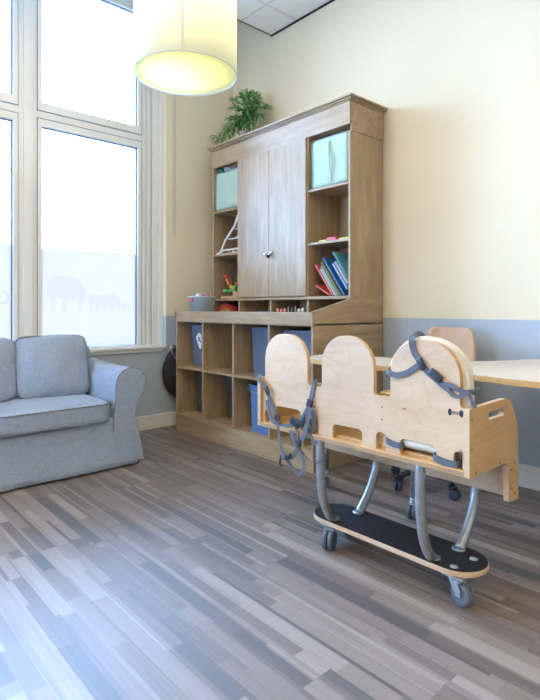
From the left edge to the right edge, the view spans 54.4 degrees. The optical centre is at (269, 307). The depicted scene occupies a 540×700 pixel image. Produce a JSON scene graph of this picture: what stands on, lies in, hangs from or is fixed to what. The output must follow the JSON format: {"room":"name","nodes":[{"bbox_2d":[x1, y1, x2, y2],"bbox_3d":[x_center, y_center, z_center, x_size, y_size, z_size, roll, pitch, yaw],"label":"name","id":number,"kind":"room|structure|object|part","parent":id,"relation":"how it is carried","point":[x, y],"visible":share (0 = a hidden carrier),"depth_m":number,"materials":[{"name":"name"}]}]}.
{"room":"care facility","nodes":[
{"label":"care facility","id":0,"kind":"room"},
{"bbox_2d":[92,86,232,416],"bbox_3d":[-2.626,-0.995,3.478,5.800,4.150,0.280,0,0,-42],"label":"wall","id":1,"kind":"structure","parent":0,"point":[187,253],"depth_m":4.91,"materials":[{"name":"paint"}]},
{"bbox_2d":[0,0,17,340],"bbox_3d":[-2.296,-1.185,3.761,0.904,3.064,0.078,0,0,-42],"label":"window","id":2,"kind":"structure","parent":1,"relation":"in","point":[8,253],"depth_m":4.02,"materials":[{"name":"white paint"}]},
{"bbox_3d":[-2.297,-2.139,3.762,0.904,1.157,0.076,0,0,-42],"label":"sash","id":3,"kind":"part","parent":2,"relation":"part of","materials":[{"name":"white paint"}]},
{"bbox_3d":[-2.297,-0.577,3.762,0.904,1.847,0.076,0,0,-42],"label":"sash","id":4,"kind":"part","parent":2,"relation":"part of","materials":[{"name":"glass"}]},
{"bbox_2d":[0,0,162,344],"bbox_3d":[-2.295,-1.208,3.757,3.386,3.145,0.145,0,0,-42],"label":"window frame","id":5,"kind":"structure","parent":1,"relation":"attached to","point":[151,137],"depth_m":4.13,"materials":[{"name":"white paint"}]},
{"bbox_2d":[37,0,141,347],"bbox_3d":[-1.518,-1.185,4.458,0.904,3.064,0.078,0,0,-42],"label":"window","id":6,"kind":"structure","parent":1,"relation":"in","point":[94,296],"depth_m":4.46,"materials":[{"name":"glass"}]},
{"bbox_3d":[-1.518,-2.139,4.459,0.904,1.157,0.076,0,0,-42],"label":"sash","id":7,"kind":"part","parent":6,"relation":"part of","materials":[{"name":"glass"}]},
{"bbox_3d":[-1.518,-0.577,4.459,0.904,1.847,0.076,0,0,-42],"label":"sash","id":8,"kind":"part","parent":6,"relation":"part of","materials":[{"name":"glass"}]},
{"bbox_2d":[89,345,166,355],"bbox_3d":[-2.256,0.364,3.705,3.374,0.052,0.195,0,0,-42],"label":"windowsill","id":9,"kind":"structure","parent":1,"relation":"attached to","point":[144,348],"depth_m":4.51,"materials":[{"name":"white paint"}]},
{"bbox_2d":[136,411,175,430],"bbox_3d":[-2.528,1.018,3.367,5.798,0.125,0.016,0,0,-42],"label":"baseboard","id":10,"kind":"structure","parent":1,"relation":"attached to","point":[154,421],"depth_m":4.71,"materials":[{"name":"beige paint"}]},
{"bbox_2d":[173,95,175,234],"bbox_3d":[-0.877,-1.625,4.836,0.042,1.909,0.030,0,0,-42],"label":"blind cord","id":11,"kind":"object","parent":1,"relation":"hanging from","point":[173,95],"visible":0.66,"depth_m":4.83,"materials":[{"name":"grey plastic"}]},
{"bbox_2d":[0,425,539,699],"bbox_3d":[-0.449,1.140,1.045,6.100,0.120,6.850,0,0,-42],"label":"floor","id":12,"kind":"structure","parent":0,"point":[196,568],"depth_m":2.01,"materials":[{"name":"laminate"}]},
{"bbox_2d":[0,334,145,491],"bbox_3d":[-1.782,0.634,3.383,1.760,0.891,0.813,0,0,-42],"label":"sofa","id":13,"kind":"object","parent":12,"relation":"on","point":[66,412],"visible":1,"depth_m":3.49,"materials":[{"name":"grey fabric"}]},
{"bbox_2d":[0,338,15,401],"bbox_3d":[-2.053,0.427,3.322,0.821,0.476,0.306,0,0,-42],"label":"cushion","id":14,"kind":"object","parent":13,"relation":"on","point":[7,347],"depth_m":3.48,"materials":[{"name":"grey fabric"}]},
{"bbox_2d":[13,334,88,398],"bbox_3d":[-1.573,0.424,3.749,0.513,0.468,0.309,0,0,-42],"label":"cushion","id":15,"kind":"object","parent":13,"relation":"on","point":[44,366],"depth_m":3.63,"materials":[{"name":"grey fabric"}]},
{"bbox_2d":[0,394,109,435],"bbox_3d":[-1.547,0.693,3.525,0.761,0.170,0.706,0,0,-42],"label":"seat cushion","id":16,"kind":"object","parent":13,"relation":"on","point":[36,414],"depth_m":3.33,"materials":[{"name":"grey fabric"}]},
{"bbox_3d":[-2.010,0.631,3.607,1.575,0.784,0.175,0,0,-42],"label":"backrest","id":17,"kind":"part","parent":13,"relation":"part of","materials":[{"name":"grey fabric"}]},
{"bbox_3d":[-1.223,0.715,3.889,0.243,0.674,0.780,0,0,-42],"label":"armrest","id":18,"kind":"part","parent":13,"relation":"part of","materials":[{"name":"grey fabric"}]},
{"bbox_2d":[162,345,175,396],"bbox_3d":[-0.747,0.696,4.849,0.536,0.768,0.081,0,0,-42],"label":"folding stool","id":19,"kind":"object","parent":12,"relation":"on","point":[169,365],"visible":0.13,"depth_m":4.70,"materials":[{"name":"black plastic"}]},
{"bbox_3d":[-0.745,0.692,4.816,0.390,0.739,0.020,0,0,-42],"label":"frame","id":20,"kind":"part","parent":19,"relation":"part of","materials":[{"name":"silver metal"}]},
{"bbox_2d":[175,92,387,473],"bbox_3d":[0.016,-0.204,4.287,0.778,2.568,1.718,0,0,-42],"label":"storage cabinet","id":21,"kind":"object","parent":12,"relation":"on","point":[282,221],"visible":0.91,"depth_m":4.09,"materials":[{"name":"brown wood"}]},
{"bbox_3d":[-0.549,0.529,4.911,0.753,0.809,0.018,0,0,-42],"label":"panel","id":22,"kind":"part","parent":21,"relation":"part of","materials":[{"name":"brown wood"}]},
{"bbox_2d":[177,365,201,371],"bbox_3d":[-0.538,0.523,4.652,0.422,0.018,0.381,0,0,-42],"label":"shelf","id":23,"kind":"object","parent":21,"relation":"attached to","point":[179,367],"depth_m":4.61,"materials":[{"name":"brown wood"}]},
{"bbox_2d":[192,324,201,365],"bbox_3d":[-0.499,0.332,4.688,0.292,0.365,0.355,0,0,-42],"label":"storage bin","id":24,"kind":"object","parent":21,"relation":"on","point":[196,328],"visible":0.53,"depth_m":4.66,"materials":[{"name":"blue fabric"}]},
{"bbox_2d":[195,371,201,411],"bbox_3d":[-0.479,0.741,4.706,0.238,0.385,0.355,0,0,-42],"label":"storage bin","id":25,"kind":"object","parent":21,"relation":"on","point":[198,374],"visible":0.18,"depth_m":4.71,"materials":[{"name":"grey plastic"}]},
{"bbox_2d":[203,367,231,376],"bbox_3d":[-0.268,0.523,4.350,0.422,0.018,0.391,0,0,-42],"label":"shelf","id":26,"kind":"object","parent":21,"relation":"attached to","point":[226,371],"depth_m":4.32,"materials":[{"name":"brown wood"}]},
{"bbox_2d":[214,207,237,216],"bbox_3d":[-0.268,-0.883,4.867,0.353,0.018,0.362,0,0,-42],"label":"shelf","id":27,"kind":"object","parent":21,"relation":"attached to","point":[232,212],"depth_m":4.86,"materials":[{"name":"brown wood"}]},
{"bbox_2d":[214,252,237,258],"bbox_3d":[-0.268,-0.483,4.867,0.353,0.018,0.362,0,0,-42],"label":"shelf","id":28,"kind":"object","parent":21,"relation":"attached to","point":[229,255],"depth_m":4.83,"materials":[{"name":"brown wood"}]},
{"bbox_2d":[216,167,237,210],"bbox_3d":[-0.265,-1.070,4.872,0.345,0.359,0.354,0,0,-42],"label":"box","id":29,"kind":"object","parent":21,"relation":"on","point":[226,182],"visible":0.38,"depth_m":4.75,"materials":[{"name":"green fabric"}]},
{"bbox_2d":[217,168,224,173],"bbox_3d":[-0.444,-1.272,4.893,0.091,0.046,0.078,0,0,-42],"label":"folded cloth","id":30,"kind":"object","parent":29,"relation":"on","point":[220,170],"visible":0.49,"depth_m":4.86,"materials":[{"name":"teal fabric"}]},
{"bbox_2d":[230,163,237,168],"bbox_3d":[-0.301,-1.271,4.734,0.083,0.043,0.092,0,0,-42],"label":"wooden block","id":31,"kind":"object","parent":29,"relation":"on","point":[233,166],"visible":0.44,"depth_m":4.70,"materials":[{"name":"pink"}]},
{"bbox_2d":[216,214,237,254],"bbox_3d":[-0.303,-0.661,4.830,0.227,0.338,0.335,0,0,-42],"label":"rack","id":32,"kind":"object","parent":21,"relation":"on","point":[222,250],"visible":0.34,"depth_m":4.74,"materials":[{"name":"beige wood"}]},
{"bbox_2d":[226,376,231,417],"bbox_3d":[-0.192,0.741,4.419,0.193,0.385,0.365,0,0,-42],"label":"storage bin","id":33,"kind":"object","parent":21,"relation":"on","point":[228,378],"visible":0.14,"depth_m":4.45,"materials":[{"name":"grey plastic"}]},
{"bbox_2d":[221,263,237,297],"bbox_3d":[-0.317,-0.248,4.819,0.170,0.320,0.322,0,0,-42],"label":"toy","id":34,"kind":"object","parent":21,"relation":"on","point":[232,289],"visible":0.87,"depth_m":4.79,"materials":[{"name":"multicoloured wood"}]},
{"bbox_2d":[207,88,272,144],"bbox_3d":[-0.259,-1.748,4.849,0.663,0.520,0.372,0,0,40],"label":"potted plant","id":35,"kind":"object","parent":21,"relation":"on","point":[250,110],"visible":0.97,"depth_m":4.79,"materials":[{"name":"green plant"}]},
{"bbox_2d":[234,373,264,380],"bbox_3d":[0.008,0.523,4.042,0.422,0.018,0.398,0,0,-42],"label":"shelf","id":36,"kind":"object","parent":21,"relation":"attached to","point":[237,376],"depth_m":4.00,"materials":[{"name":"brown wood"}]},
{"bbox_3d":[-0.142,-0.690,4.445,0.016,1.196,0.410,0,0,-42],"label":"door","id":37,"kind":"part","parent":21,"relation":"part of","materials":[{"name":"brown wood"}]},
{"bbox_2d":[247,383,267,434],"bbox_3d":[-0.002,0.756,3.982,0.262,0.356,0.272,0,0,-42],"label":"bin","id":38,"kind":"object","parent":21,"relation":"on","point":[253,386],"visible":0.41,"depth_m":3.95,"materials":[{"name":"blue plastic"}]},
{"bbox_2d":[251,326,267,374],"bbox_3d":[0.063,0.332,4.089,0.253,0.365,0.373,0,0,-42],"label":"storage bin","id":39,"kind":"object","parent":21,"relation":"on","point":[259,334],"visible":0.21,"depth_m":4.07,"materials":[{"name":"blue fabric"}]},
{"bbox_2d":[178,321,382,326],"bbox_3d":[0.010,0.115,4.301,0.733,0.020,1.673,0,0,-42],"label":"countertop","id":40,"kind":"structure","parent":21,"relation":"on","point":[351,324],"depth_m":3.72,"materials":[{"name":"brown wood"}]},
{"bbox_2d":[187,296,216,310],"bbox_3d":[-0.595,0.001,4.605,0.254,0.208,0.254,0,0,-42],"label":"bucket","id":41,"kind":"object","parent":40,"relation":"on","point":[197,303],"visible":0.67,"depth_m":4.51,"materials":[{"name":"grey plastic"}]},
{"bbox_2d":[217,303,237,311],"bbox_3d":[-0.389,0.030,4.810,0.060,0.148,0.296,0,0,-42],"label":"rainbow stacker","id":42,"kind":"object","parent":40,"relation":"on","point":[225,307],"visible":0.41,"depth_m":4.77,"materials":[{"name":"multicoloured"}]},
{"bbox_2d":[277,307,306,311],"bbox_3d":[0.196,0.048,4.159,0.086,0.115,0.350,0,0,-42],"label":"figurines","id":43,"kind":"object","parent":40,"relation":"on","point":[278,309],"visible":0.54,"depth_m":4.13,"materials":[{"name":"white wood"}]},
{"bbox_3d":[0.136,-0.690,4.135,0.016,1.196,0.416,0,0,-42],"label":"door","id":44,"kind":"part","parent":21,"relation":"part of","materials":[{"name":"brown wood"}]},
{"bbox_2d":[284,329,310,355],"bbox_3d":[0.330,0.337,3.765,0.288,0.355,0.385,0,0,-42],"label":"storage bin","id":45,"kind":"object","parent":21,"relation":"on","point":[304,334],"visible":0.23,"depth_m":3.66,"materials":[{"name":"blue plastic"}]},
{"bbox_3d":[0.145,-1.469,4.402,0.432,0.038,1.718,0,0,-42],"label":"cornice","id":46,"kind":"part","parent":21,"relation":"part of","materials":[{"name":"brown wood"}]},
{"bbox_2d":[316,285,330,295],"bbox_3d":[0.470,-0.131,3.955,0.220,0.084,0.146,0,0,-42],"label":"picture book","id":47,"kind":"object","parent":21,"relation":"on","point":[323,288],"visible":0.43,"depth_m":3.91,"materials":[{"name":"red paper"}]},
{"bbox_2d":[315,264,333,295],"bbox_3d":[0.477,-0.208,3.946,0.220,0.239,0.179,0,0,-42],"label":"picture book","id":48,"kind":"object","parent":21,"relation":"on","point":[317,266],"visible":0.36,"depth_m":3.88,"materials":[{"name":"red paper"}]},
{"bbox_2d":[320,268,336,295],"bbox_3d":[0.502,-0.191,3.919,0.220,0.204,0.152,0,0,-42],"label":"picture book","id":49,"kind":"object","parent":21,"relation":"on","point":[321,270],"visible":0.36,"depth_m":3.85,"materials":[{"name":"beige paper"}]},
{"bbox_2d":[309,181,347,198],"bbox_3d":[0.553,-0.883,3.950,0.353,0.018,0.390,0,0,-42],"label":"shelf","id":50,"kind":"object","parent":21,"relation":"attached to","point":[340,190],"depth_m":3.97,"materials":[{"name":"brown wood"}]},
{"bbox_2d":[309,238,347,248],"bbox_3d":[0.553,-0.483,3.950,0.353,0.018,0.390,0,0,-42],"label":"shelf","id":51,"kind":"object","parent":21,"relation":"attached to","point":[339,243],"depth_m":3.98,"materials":[{"name":"brown wood"}]},
{"bbox_2d":[311,130,347,188],"bbox_3d":[0.549,-1.075,3.946,0.368,0.370,0.370,0,0,-42],"label":"box","id":52,"kind":"object","parent":21,"relation":"on","point":[329,155],"visible":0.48,"depth_m":3.82,"materials":[{"name":"green"}]},
{"bbox_2d":[320,266,338,295],"bbox_3d":[0.512,-0.202,3.907,0.220,0.226,0.168,0,0,-42],"label":"picture book","id":53,"kind":"object","parent":21,"relation":"on","point":[322,267],"visible":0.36,"depth_m":3.83,"materials":[{"name":"green paper"}]},
{"bbox_2d":[321,261,343,295],"bbox_3d":[0.521,-0.217,3.897,0.220,0.257,0.190,0,0,-42],"label":"picture book","id":54,"kind":"object","parent":21,"relation":"on","point":[322,262],"visible":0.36,"depth_m":3.83,"materials":[{"name":"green paper"}]},
{"bbox_2d":[326,237,341,240],"bbox_3d":[0.491,-0.506,3.893,0.120,0.028,0.090,0,0,-42],"label":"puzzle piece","id":55,"kind":"object","parent":21,"relation":"on","point":[328,238],"visible":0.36,"depth_m":3.85,"materials":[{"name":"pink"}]},
{"bbox_2d":[322,257,347,295],"bbox_3d":[0.539,-0.232,3.877,0.220,0.286,0.212,0,0,-42],"label":"picture book","id":56,"kind":"object","parent":21,"relation":"on","point":[328,261],"visible":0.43,"depth_m":3.82,"materials":[{"name":"blue paper"}]},
{"bbox_2d":[332,263,347,289],"bbox_3d":[0.579,-0.230,3.833,0.220,0.198,0.149,0,0,-42],"label":"picture book","id":57,"kind":"object","parent":21,"relation":"on","point":[345,284],"visible":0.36,"depth_m":3.76,"materials":[{"name":"blue paper"}]},
{"bbox_2d":[334,261,347,283],"bbox_3d":[0.588,-0.256,3.823,0.220,0.168,0.126,0,0,-42],"label":"picture book","id":58,"kind":"object","parent":21,"relation":"on","point":[335,262],"visible":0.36,"depth_m":3.75,"materials":[{"name":"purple paper"}]},
{"bbox_2d":[332,252,347,277],"bbox_3d":[0.583,-0.310,3.829,0.220,0.196,0.146,0,0,-42],"label":"picture book","id":59,"kind":"object","parent":58,"relation":"on","point":[342,258],"visible":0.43,"depth_m":3.80,"materials":[{"name":"teal paper"}]},
{"bbox_3d":[0.551,0.026,3.676,0.761,0.182,0.020,0,0,-42],"label":"cheek panel","id":60,"kind":"part","parent":21,"relation":"part of","materials":[{"name":"brown wood"}]},
{"bbox_3d":[0.555,0.529,3.678,0.753,0.809,0.018,0,0,-42],"label":"panel","id":61,"kind":"part","parent":21,"relation":"part of","materials":[{"name":"brown wood"}]},
{"bbox_2d":[258,334,517,607],"bbox_3d":[0.461,0.598,2.314,0.418,0.964,1.098,0,0,-42],"label":"trolley","id":62,"kind":"object","parent":12,"relation":"on","point":[352,418],"visible":0.96,"depth_m":2.08,"materials":[{"name":"brown wood"}]},
{"bbox_3d":[0.089,0.535,2.704,0.383,0.398,0.020,0,0,-42],"label":"panel","id":63,"kind":"part","parent":62,"relation":"part of","materials":[{"name":"brown wood"}]},
{"bbox_2d":[257,374,325,476],"bbox_3d":[0.105,0.539,2.428,0.091,0.447,0.449,0,0,-42],"label":"harness","id":64,"kind":"object","parent":62,"relation":"hanging from","point":[301,421],"visible":1,"depth_m":2.36,"materials":[{"name":"grey fabric"}]},
{"bbox_3d":[0.192,0.649,2.305,0.005,0.065,0.149,0,0,-42],"label":"pull cord","id":65,"kind":"part","parent":64,"relation":"part of","materials":[{"name":"grey plastic"}]},
{"bbox_3d":[0.258,0.772,2.345,0.139,0.390,0.054,0,0,-42],"label":"leg","id":66,"kind":"part","parent":62,"relation":"part of","materials":[{"name":"metal"}]},
{"bbox_3d":[0.325,0.336,2.193,0.020,0.440,1.056,0,0,-42],"label":"backrest","id":67,"kind":"part","parent":62,"relation":"part of","materials":[{"name":"brown wood"}]},
{"bbox_3d":[0.460,0.767,2.490,0.184,0.399,0.054,0,0,-42],"label":"leg","id":68,"kind":"part","parent":62,"relation":"part of","materials":[{"name":"metal"}]},
{"bbox_3d":[0.450,0.550,2.305,0.310,0.012,1.016,0,0,-42],"label":"seat","id":69,"kind":"part","parent":62,"relation":"part of","materials":[{"name":"beige wood"}]},
{"bbox_3d":[0.592,0.772,1.972,0.139,0.390,0.054,0,0,-42],"label":"leg","id":70,"kind":"part","parent":62,"relation":"part of","materials":[{"name":"metal"}]},
{"bbox_2d":[386,336,474,467],"bbox_3d":[0.671,0.329,2.021,0.324,0.451,0.343,0,0,-42],"label":"liner","id":71,"kind":"object","parent":62,"relation":"on","point":[467,369],"visible":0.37,"depth_m":1.85,"materials":[{"name":"grey"}]},
{"bbox_2d":[386,331,480,407],"bbox_3d":[0.589,0.213,1.924,0.087,0.252,0.378,0,0,-42],"label":"harness","id":72,"kind":"object","parent":71,"relation":"on","point":[432,373],"visible":0.98,"depth_m":1.90,"materials":[{"name":"grey fabric"}]},
{"bbox_3d":[0.684,0.975,1.925,0.070,0.004,0.080,0,0,-42],"label":"castor plate","id":73,"kind":"part","parent":62,"relation":"part of","materials":[{"name":"metal"}]},
{"bbox_3d":[0.794,0.767,2.117,0.184,0.399,0.054,0,0,-42],"label":"leg","id":74,"kind":"part","parent":62,"relation":"part of","materials":[{"name":"metal"}]},
{"bbox_3d":[0.807,0.535,1.901,0.383,0.398,0.020,0,0,-42],"label":"panel","id":75,"kind":"part","parent":62,"relation":"part of","materials":[{"name":"brown wood"}]},
{"bbox_2d":[310,354,539,519],"bbox_3d":[1.211,0.690,2.756,1.020,0.780,2.117,0,0,-42],"label":"table","id":76,"kind":"object","parent":12,"relation":"on","point":[524,372],"visible":0.44,"depth_m":2.65,"materials":[{"name":"brown wood"}]},
{"bbox_3d":[0.338,0.660,3.165,0.098,0.664,0.100,0,0,-42],"label":"leg","id":77,"kind":"part","parent":76,"relation":"part of","materials":[{"name":"metal"}]},
{"bbox_3d":[0.744,0.660,2.704,0.098,0.664,0.100,0,0,-42],"label":"leg","id":78,"kind":"part","parent":76,"relation":"part of","materials":[{"name":"metal"}]},
{"bbox_2d":[391,327,475,500],"bbox_3d":[0.987,0.602,3.248,0.603,0.957,0.576,0,0,-42],"label":"swivel chair","id":79,"kind":"object","parent":12,"relation":"on","point":[463,338],"visible":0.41,"depth_m":3.28,"materials":[{"name":"brown wood"}]},
{"bbox_3d":[0.876,0.978,3.176,0.247,0.075,0.046,0,0,-21],"label":"arm","id":80,"kind":"part","parent":79,"relation":"part of","materials":[{"name":"black plastic"}]},
{"bbox_3d":[1.025,0.978,3.088,0.046,0.075,0.247,0,0,-8],"label":"arm","id":81,"kind":"part","parent":79,"relation":"part of","materials":[{"name":"black plastic"}]},
{"bbox_2d":[237,0,329,33],"bbox_3d":[-0.198,-2.540,0.766,5.800,0.020,5.800,0,0,-42],"label":"ceiling","id":82,"kind":"structure","parent":0,"point":[270,16],"depth_m":4.48,"materials":[{"name":"tile"}]},
{"bbox_2d":[133,0,236,96],"bbox_3d":[-0.496,-1.949,3.100,0.606,1.160,0.606,0,0,-42],"label":"pendant lamp","id":83,"kind":"object","parent":82,"relation":"hanging from","point":[182,47],"visible":1,"depth_m":2.90,"materials":[{"name":"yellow fabric"}]},
{"bbox_2d":[135,51,235,93],"bbox_3d":[-0.496,-1.386,3.100,0.588,0.002,0.588,0,0,-42],"label":"diffuser","id":84,"kind":"object","parent":83,"relation":"attached to","point":[169,72],"depth_m":3.07,"materials":[{"name":"plastic"}]},
{"bbox_2d":[233,0,539,467],"bbox_3d":[1.768,-0.995,3.030,0.150,4.150,6.850,0,0,-42],"label":"wall","id":85,"kind":"structure","parent":0,"point":[458,81],"depth_m":3.54,"materials":[{"name":"paint"}]},
{"bbox_2d":[237,18,271,34],"bbox_3d":[-2.140,-2.797,2.930,5.795,0.535,0.015,0,0,-42],"label":"trim","id":86,"kind":"structure","parent":85,"relation":"attached to","point":[237,18],"depth_m":4.72,"materials":[{"name":"white paint"}]},
{"bbox_2d":[237,0,334,36],"bbox_3d":[-0.206,-2.530,0.774,5.800,0.024,5.822,0,0,-42],"label":"trim","id":87,"kind":"structure","parent":85,"relation":"attached to","point":[330,1],"depth_m":4.61,"materials":[{"name":"black metal"}]},
{"bbox_2d":[518,463,539,490],"bbox_3d":[1.762,1.012,2.912,0.016,0.135,6.383,0,0,-42],"label":"baseboard","id":88,"kind":"structure","parent":85,"relation":"attached to","point":[528,476],"depth_m":3.14,"materials":[{"name":"beige paint"}]},
{"label":"outside","id":89,"kind":"structure","parent":0,"visible":0},
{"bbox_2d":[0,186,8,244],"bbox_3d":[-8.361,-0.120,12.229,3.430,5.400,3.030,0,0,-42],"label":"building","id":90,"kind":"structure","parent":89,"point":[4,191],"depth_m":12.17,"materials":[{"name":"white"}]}
]}

